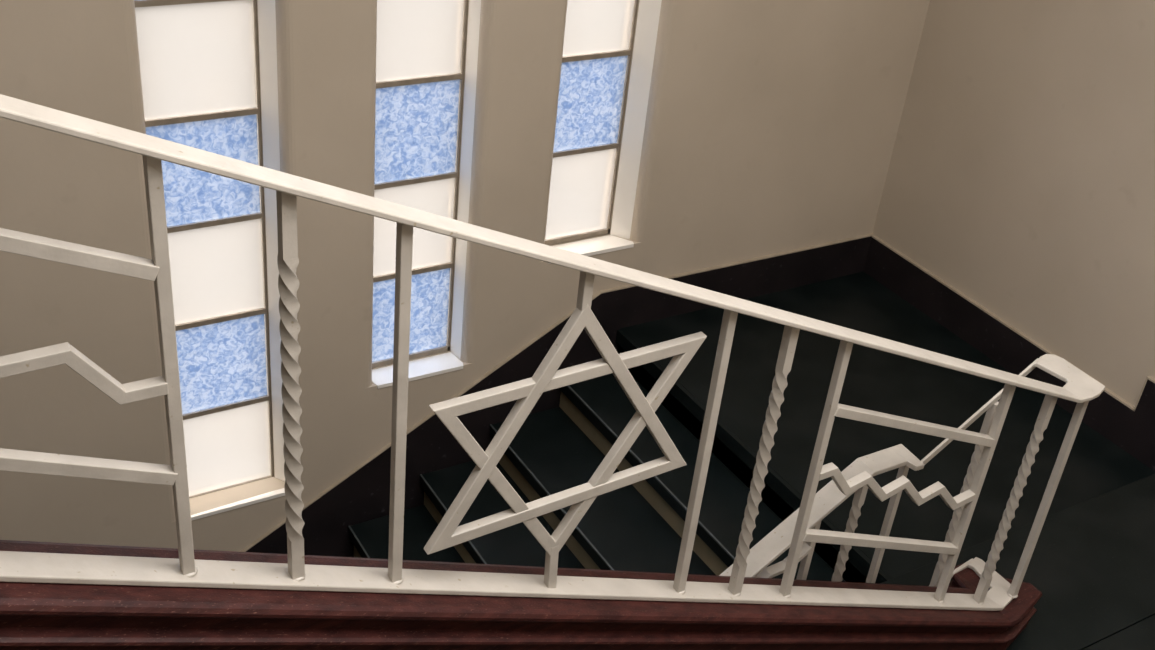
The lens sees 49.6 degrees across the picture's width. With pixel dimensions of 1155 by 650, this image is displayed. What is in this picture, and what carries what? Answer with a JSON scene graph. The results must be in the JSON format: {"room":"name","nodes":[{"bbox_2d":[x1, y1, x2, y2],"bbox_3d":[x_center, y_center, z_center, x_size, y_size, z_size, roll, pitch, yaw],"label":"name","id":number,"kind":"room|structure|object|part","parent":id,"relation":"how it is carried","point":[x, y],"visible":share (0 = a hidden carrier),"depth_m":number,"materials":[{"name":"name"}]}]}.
{"room":"house of worship","nodes":[
{"label":"house of worship","id":0,"kind":"room"},
{"bbox_2d":[0,0,929,551],"bbox_3d":[-1.743,-0.197,4.117,7.850,6.120,0.190,-13,36,-29],"label":"wall","id":1,"kind":"structure","parent":0,"point":[751,129],"depth_m":4.71,"materials":[{"name":"paint"}]},
{"bbox_2d":[134,0,284,520],"bbox_3d":[-1.238,-0.496,4.237,0.447,2.796,0.151,-13,36,-29],"label":"window","id":2,"kind":"structure","parent":1,"relation":"in","point":[199,59],"depth_m":4.41,"materials":[{"name":"white glass"}]},
{"bbox_3d":[-1.241,-0.863,4.056,0.388,0.386,0.004,-13,36,-29],"label":"pane","id":3,"kind":"part","parent":2,"relation":"part of","materials":[{"name":"beige glass"}]},
{"bbox_3d":[-1.279,-0.525,4.263,0.388,0.386,0.004,-13,36,-29],"label":"pane","id":4,"kind":"part","parent":2,"relation":"part of","materials":[{"name":"blue glass"}]},
{"bbox_3d":[-1.318,-0.188,4.469,0.388,0.386,0.004,-13,36,-29],"label":"pane","id":5,"kind":"part","parent":2,"relation":"part of","materials":[{"name":"beige glass"}]},
{"bbox_3d":[-1.356,0.150,4.676,0.388,0.386,0.004,-13,36,-29],"label":"pane","id":6,"kind":"part","parent":2,"relation":"part of","materials":[{"name":"blue glass"}]},
{"bbox_3d":[-1.395,0.487,4.882,0.388,0.386,0.004,-13,36,-29],"label":"pane","id":7,"kind":"part","parent":2,"relation":"part of","materials":[{"name":"beige glass"}]},
{"bbox_3d":[-1.283,-0.522,4.270,0.412,2.796,0.033,-13,36,-29],"label":"frame","id":8,"kind":"part","parent":2,"relation":"part of","materials":[{"name":"brown metal"}]},
{"bbox_3d":[-1.361,0.690,4.941,0.447,0.026,0.109,-13,36,-29],"label":"sill","id":9,"kind":"part","parent":2,"relation":"part of","materials":[{"name":"white paint"}]},
{"bbox_2d":[372,0,467,388],"bbox_3d":[-0.540,-1.013,4.381,0.404,2.814,0.151,-13,36,-29],"label":"window","id":10,"kind":"structure","parent":1,"relation":"in","point":[421,44],"depth_m":4.68,"materials":[{"name":"white glass"}]},
{"bbox_3d":[-0.687,-0.039,5.027,0.368,0.386,0.004,-13,36,-29],"label":"pane","id":11,"kind":"part","parent":10,"relation":"part of","materials":[{"name":"blue glass"}]},
{"bbox_3d":[-0.648,-0.377,4.820,0.368,0.386,0.004,-13,36,-29],"label":"pane","id":12,"kind":"part","parent":10,"relation":"part of","materials":[{"name":"beige glass"}]},
{"bbox_3d":[-0.665,0.184,5.092,0.404,0.018,0.109,-13,36,-29],"label":"sill","id":13,"kind":"part","parent":10,"relation":"part of","materials":[{"name":"white paint"}]},
{"bbox_3d":[-0.610,-0.714,4.614,0.368,0.386,0.004,-13,36,-29],"label":"pane","id":14,"kind":"part","parent":10,"relation":"part of","materials":[{"name":"blue glass"}]},
{"bbox_3d":[-0.571,-1.052,4.407,0.368,0.386,0.004,-13,36,-29],"label":"pane","id":15,"kind":"part","parent":10,"relation":"part of","materials":[{"name":"beige glass"}]},
{"bbox_2d":[240,233,874,556],"bbox_3d":[-1.194,1.333,5.428,5.850,2.843,0.016,-13,36,-29],"label":"baseboard","id":16,"kind":"structure","parent":1,"relation":"attached to","point":[364,496],"depth_m":5.36,"materials":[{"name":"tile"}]},
{"bbox_2d":[545,0,638,263],"bbox_3d":[0.154,-1.520,4.530,0.439,2.810,0.151,-13,36,-29],"label":"window","id":17,"kind":"structure","parent":1,"relation":"in","point":[599,34],"depth_m":5.02,"materials":[{"name":"white glass"}]},
{"bbox_3d":[-0.011,-0.540,5.166,0.359,0.386,0.004,-13,36,-29],"label":"pane","id":18,"kind":"part","parent":17,"relation":"part of","materials":[{"name":"beige glass"}]},
{"bbox_3d":[0.027,-0.877,4.960,0.359,0.386,0.004,-13,36,-29],"label":"pane","id":19,"kind":"part","parent":17,"relation":"part of","materials":[{"name":"blue glass"}]},
{"bbox_3d":[0.029,-0.323,5.240,0.439,0.016,0.109,-13,36,-29],"label":"sill","id":20,"kind":"part","parent":17,"relation":"part of","materials":[{"name":"white paint"}]},
{"bbox_3d":[0.066,-1.215,4.753,0.359,0.386,0.004,-13,36,-29],"label":"pane","id":21,"kind":"part","parent":17,"relation":"part of","materials":[{"name":"beige glass"}]},
{"bbox_2d":[616,329,890,583],"bbox_3d":[0.668,0.511,4.839,0.030,0.061,1.900,-13,36,-29],"label":"stair step","id":22,"kind":"structure","parent":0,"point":[858,559],"depth_m":4.85,"materials":[{"name":"stone"}]},
{"bbox_2d":[617,272,1154,582],"bbox_3d":[1.274,0.406,5.238,1.450,0.180,1.890,-13,36,-29],"label":"floor","id":23,"kind":"structure","parent":0,"point":[875,380],"depth_m":5.16,"materials":[{"name":"stone"}]},
{"bbox_2d":[348,373,845,581],"bbox_3d":[-0.919,1.762,4.563,3.580,1.872,1.900,-13,36,-29],"label":"flight","id":24,"kind":"object","parent":23,"relation":"attached to","point":[638,526],"visible":0.41,"depth_m":5.05,"materials":[{"name":"stone"}]},
{"bbox_2d":[618,346,866,582],"bbox_3d":[0.677,0.579,4.893,0.030,0.108,1.900,-13,36,-29],"label":"trim","id":25,"kind":"structure","parent":24,"relation":"attached to","point":[696,430],"depth_m":4.93,"materials":[{"name":"paint"}]},
{"bbox_2d":[873,0,1154,406],"bbox_3d":[2.753,0.234,4.253,0.200,6.120,4.620,-13,36,-29],"label":"wall","id":26,"kind":"structure","parent":0,"point":[1020,176],"depth_m":5.17,"materials":[{"name":"paint"}]},
{"bbox_2d":[863,235,1154,470],"bbox_3d":[2.556,0.712,4.573,0.016,0.438,4.404,-13,36,-29],"label":"baseboard","id":27,"kind":"structure","parent":26,"relation":"attached to","point":[1130,430],"depth_m":5.53,"materials":[{"name":"tile"}]},
{"bbox_2d":[880,474,1154,649],"bbox_3d":[2.101,1.483,3.466,2.160,0.350,2.545,-13,36,-29],"label":"floor","id":28,"kind":"structure","parent":0,"point":[1092,562],"depth_m":4.13,"materials":[{"name":"stone"}]},
{"bbox_3d":[-0.871,3.575,4.102,7.450,0.100,4.420,-13,36,-29],"label":"ground","id":29,"kind":"structure","parent":0,"visible":0},
{"bbox_2d":[0,540,1041,649],"bbox_3d":[-0.813,1.469,2.772,5.097,4.783,0.267,-13,36,-29],"label":"curb","id":30,"kind":"object","parent":29,"relation":"on","point":[33,616],"visible":0.62,"depth_m":2.40,"materials":[{"name":"red wood"}]},
{"bbox_2d":[0,94,1104,610],"bbox_3d":[-0.394,0.762,2.607,4.132,4.127,0.207,-13,36,-29],"label":"stair railing","id":31,"kind":"object","parent":30,"relation":"on","point":[799,532],"visible":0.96,"depth_m":2.33,"materials":[{"name":"beige metal"}]},
{"bbox_3d":[-0.366,0.431,2.398,4.108,1.779,0.201,-13,36,-29],"label":"rail","id":32,"kind":"part","parent":31,"relation":"part of","materials":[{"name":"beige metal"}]},
{"bbox_3d":[-0.280,-0.223,2.003,4.132,1.806,0.204,-13,36,-29],"label":"handrail","id":33,"kind":"part","parent":31,"relation":"part of","materials":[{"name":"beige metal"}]},
{"bbox_3d":[-0.336,1.287,3.093,2.692,1.611,0.092,-13,36,-29],"label":"handrail","id":34,"kind":"part","parent":31,"relation":"part of","materials":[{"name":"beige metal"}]},
{"bbox_3d":[-0.021,1.683,3.622,2.789,1.580,0.052,-13,36,-29],"label":"rail","id":35,"kind":"part","parent":31,"relation":"part of","materials":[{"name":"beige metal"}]}
]}

